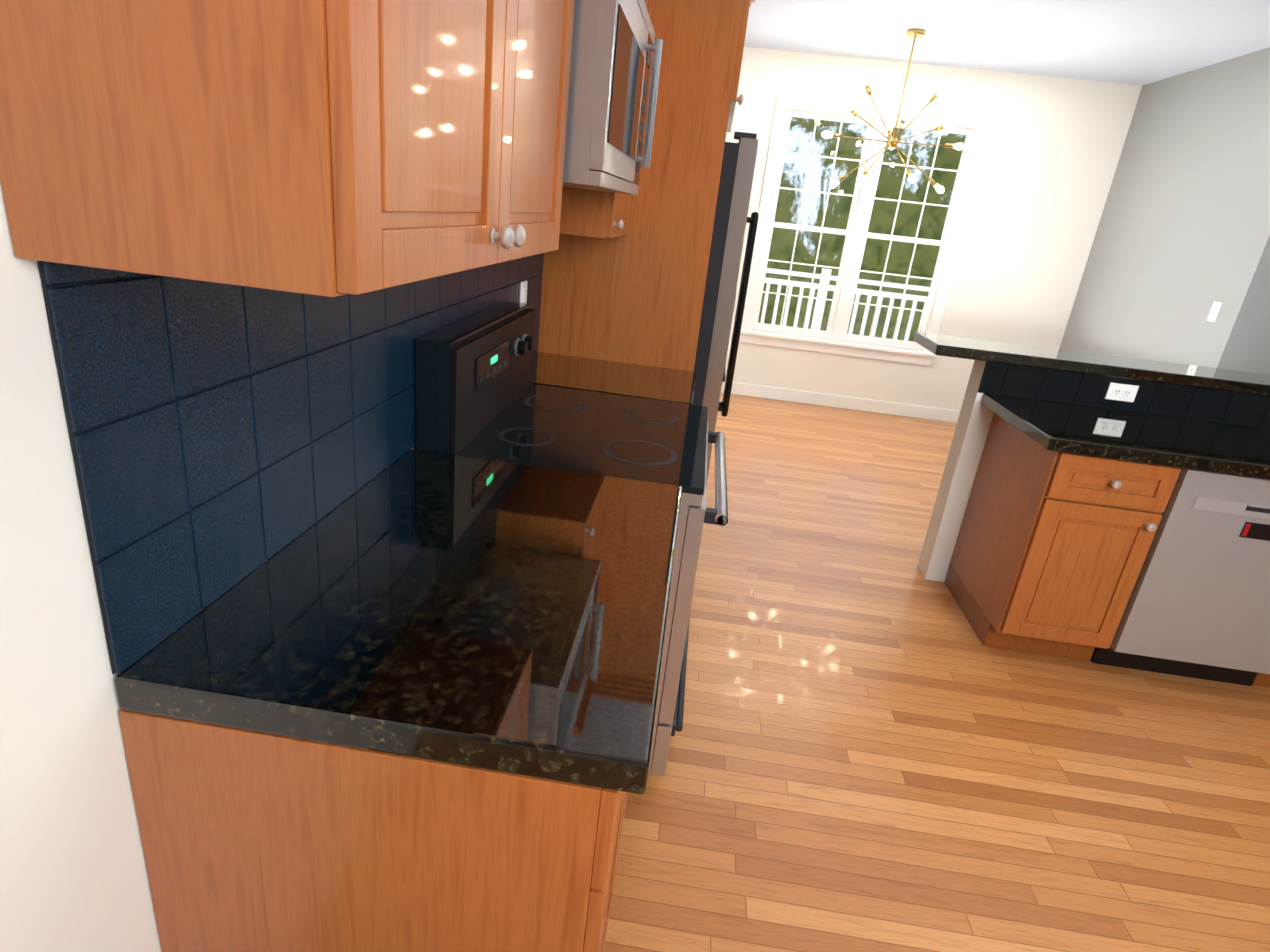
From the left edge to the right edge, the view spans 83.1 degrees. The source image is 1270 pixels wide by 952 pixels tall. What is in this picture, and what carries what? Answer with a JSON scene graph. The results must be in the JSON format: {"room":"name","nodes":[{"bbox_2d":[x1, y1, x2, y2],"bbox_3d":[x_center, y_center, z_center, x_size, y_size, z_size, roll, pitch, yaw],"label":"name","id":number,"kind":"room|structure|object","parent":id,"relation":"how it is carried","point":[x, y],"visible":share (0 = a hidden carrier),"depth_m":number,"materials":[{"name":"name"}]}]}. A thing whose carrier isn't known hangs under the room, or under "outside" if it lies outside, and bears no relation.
{"room":"kitchen","nodes":[
{"label":"kitchen","id":0,"kind":"room"},
{"bbox_2d":[0,46,1269,951],"bbox_3d":[2.881,-0.391,2.270,6.900,2.750,8.100,8,21,4],"label":"wall","id":1,"kind":"structure","parent":0,"point":[1119,220],"depth_m":4.50,"materials":[{"name":"white paint"}]},
{"bbox_2d":[0,0,574,296],"bbox_3d":[-0.293,-0.751,0.885,0.390,0.925,0.960,8,21,4],"label":"upper cabinet","id":2,"kind":"object","parent":1,"relation":"attached to","point":[331,148],"visible":1,"depth_m":0.64,"materials":[{"name":"brown wood"}]},
{"bbox_2d":[37,253,543,673],"bbox_3d":[-0.478,-0.418,1.771,0.008,0.614,2.180,8,21,4],"label":"tile backsplash","id":3,"kind":"structure","parent":1,"relation":"attached to","point":[224,438],"depth_m":0.98,"materials":[{"name":"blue tile"}]},
{"bbox_2d":[520,281,527,302],"bbox_3d":[-0.392,-0.628,2.530,0.010,0.115,0.070,8,21,4],"label":"outlet","id":4,"kind":"object","parent":3,"relation":"attached to","point":[523,295],"visible":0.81,"depth_m":2.51,"materials":[{"name":"white plastic"}]},
{"bbox_2d":[560,0,651,238],"bbox_3d":[-0.132,-1.279,2.309,0.390,0.940,0.520,8,21,4],"label":"upper cabinet","id":5,"kind":"object","parent":1,"relation":"attached to","point":[594,214],"visible":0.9,"depth_m":2.21,"materials":[{"name":"brown wood"}]},
{"bbox_2d":[563,0,662,194],"bbox_3d":[-0.185,-0.943,1.749,0.446,0.428,0.756,8,21,4],"label":"microwave","id":6,"kind":"object","parent":1,"relation":"attached to","point":[612,48],"visible":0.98,"depth_m":1.46,"materials":[{"name":"silver metal"}]},
{"bbox_2d":[721,382,959,422],"bbox_3d":[1.716,-0.687,6.459,3.698,0.110,0.015,8,21,4],"label":"baseboard","id":7,"kind":"structure","parent":1,"relation":"attached to","point":[860,404],"depth_m":6.43,"materials":[{"name":"white wood"}]},
{"bbox_2d":[739,93,993,365],"bbox_3d":[1.861,-2.017,6.017,1.720,1.975,0.197,8,21,4],"label":"window","id":8,"kind":"structure","parent":1,"relation":"in","point":[856,233],"depth_m":5.97,"materials":[{"name":"white wood"}]},
{"bbox_2d":[1207,301,1221,321],"bbox_3d":[3.486,-0.990,4.313,0.015,0.115,0.072,8,21,4],"label":"light switch","id":9,"kind":"object","parent":1,"relation":"attached to","point":[1214,311],"visible":1,"depth_m":4.31,"materials":[{"name":"white plastic"}]},
{"bbox_2d":[604,393,1269,951],"bbox_3d":[2.733,0.916,2.764,6.900,0.060,8.100,8,21,4],"label":"floor","id":10,"kind":"structure","parent":0,"point":[876,745],"depth_m":2.22,"materials":[{"name":"brown wood"}]},
{"bbox_2d":[118,709,627,951],"bbox_3d":[-0.309,0.580,1.428,0.652,0.864,0.900,8,21,4],"label":"base cabinet","id":11,"kind":"object","parent":10,"relation":"on","point":[254,841],"visible":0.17,"depth_m":0.91,"materials":[{"name":"brown wood"}]},
{"bbox_2d":[114,449,682,793],"bbox_3d":[-0.261,0.154,1.266,0.651,0.049,0.900,8,21,4],"label":"countertop","id":12,"kind":"structure","parent":11,"relation":"on","point":[507,617],"depth_m":1.01,"materials":[{"name":"stone"}]},
{"bbox_2d":[416,301,727,776],"bbox_3d":[-0.141,0.160,2.147,0.759,1.175,0.758,8,21,4],"label":"range","id":13,"kind":"object","parent":10,"relation":"on","point":[479,395],"visible":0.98,"depth_m":1.85,"materials":[{"name":"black metal"}]},
{"bbox_2d":[538,0,754,371],"bbox_3d":[0.047,-0.944,3.242,0.720,2.500,1.146,8,21,4],"label":"panel","id":14,"kind":"object","parent":10,"relation":"on","point":[635,295],"visible":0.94,"depth_m":2.71,"materials":[{"name":"brown wood"}]},
{"bbox_2d":[693,131,758,485],"bbox_3d":[0.077,-0.612,3.360,0.795,1.781,0.970,8,21,4],"label":"fridge","id":15,"kind":"object","parent":10,"relation":"on","point":[731,219],"visible":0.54,"depth_m":2.78,"materials":[{"name":"silver metal"}]},
{"bbox_2d":[944,413,1180,660],"bbox_3d":[1.682,0.242,2.919,0.420,0.864,0.652,8,21,4],"label":"base cabinet","id":16,"kind":"object","parent":10,"relation":"on","point":[1050,551],"visible":0.96,"depth_m":2.69,"materials":[{"name":"brown wood"}]},
{"bbox_2d":[918,360,1269,581],"bbox_3d":[2.756,0.293,2.840,2.748,1.052,0.878,8,21,4],"label":"half wall","id":17,"kind":"structure","parent":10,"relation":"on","point":[1058,386],"depth_m":3.04,"materials":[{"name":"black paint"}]},
{"bbox_2d":[913,332,1269,395],"bbox_3d":[2.811,-0.239,2.702,3.170,0.045,1.182,8,21,4],"label":"bar","id":18,"kind":"object","parent":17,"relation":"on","point":[1109,365],"visible":1,"depth_m":3.00,"materials":[{"name":"stone"}]},
{"bbox_2d":[1105,382,1138,401],"bbox_3d":[2.041,-0.350,3.001,0.115,0.070,0.010,8,21,4],"label":"outlet","id":19,"kind":"object","parent":17,"relation":"attached to","point":[1122,392],"visible":1,"depth_m":3.00,"materials":[{"name":"white plastic"}]},
{"bbox_2d":[1090,468,1269,685],"bbox_3d":[2.193,0.314,2.883,0.610,0.864,0.620,8,21,4],"label":"dishwasher","id":20,"kind":"object","parent":10,"relation":"on","point":[1198,606],"visible":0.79,"depth_m":2.61,"materials":[{"name":"silver metal"}]},
{"bbox_2d":[1252,673,1269,687],"bbox_3d":[2.753,0.389,2.852,0.515,0.864,0.652,8,21,4],"label":"base cabinet","id":21,"kind":"object","parent":10,"relation":"on","point":[1262,679],"visible":0.15,"depth_m":2.82,"materials":[{"name":"brown wood"}]},
{"bbox_3d":[-0.154,0.077,2.807,0.652,0.864,0.520,8,21,4],"label":"drawers","id":22,"kind":"object","parent":10,"relation":"on","visible":0},
{"bbox_2d":[531,352,695,404],"bbox_3d":[-0.106,-0.350,2.645,0.651,0.049,0.517,8,21,4],"label":"countertop","id":23,"kind":"structure","parent":22,"relation":"on","point":[617,378],"depth_m":2.60,"materials":[{"name":"stone"}]},
{"bbox_2d":[744,0,1269,85],"bbox_3d":[3.030,-1.707,1.773,6.900,0.080,8.100,8,21,4],"label":"ceiling","id":24,"kind":"structure","parent":0,"point":[1138,42],"depth_m":4.47,"materials":[{"name":"white paint"}]},
{"bbox_2d":[822,28,963,192],"bbox_3d":[1.770,-2.427,4.807,0.969,0.978,0.936,8,21,4],"label":"chandelier","id":25,"kind":"object","parent":24,"relation":"hanging from","point":[914,33],"visible":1,"depth_m":4.82,"materials":[{"name":"gold metal"}]},
{"label":"outside","id":26,"kind":"structure","parent":0,"visible":0},
{"bbox_2d":[758,117,965,341],"bbox_3d":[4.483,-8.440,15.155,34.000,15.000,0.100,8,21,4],"label":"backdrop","id":27,"kind":"structure","parent":26,"point":[870,255],"depth_m":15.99,"materials":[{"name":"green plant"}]},
{"bbox_3d":[3.593,1.074,1.292,0.652,0.864,1.600,8,21,4],"label":"base cabinet","id":28,"kind":"object","parent":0,"visible":0},
{"bbox_2d":[981,393,1269,478],"bbox_3d":[2.610,0.349,1.604,2.578,0.045,2.994,8,21,4],"label":"countertop","id":29,"kind":"structure","parent":28,"relation":"on","point":[1154,439],"depth_m":2.64,"materials":[{"name":"stone"}]},
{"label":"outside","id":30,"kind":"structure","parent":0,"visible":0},
{"bbox_2d":[760,268,929,340],"bbox_3d":[2.576,-1.483,7.954,11.000,1.360,2.700,8,21,4],"label":"deck railing","id":31,"kind":"object","parent":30,"point":[824,291],"depth_m":8.62,"materials":[{"name":"white wood"}]}
]}

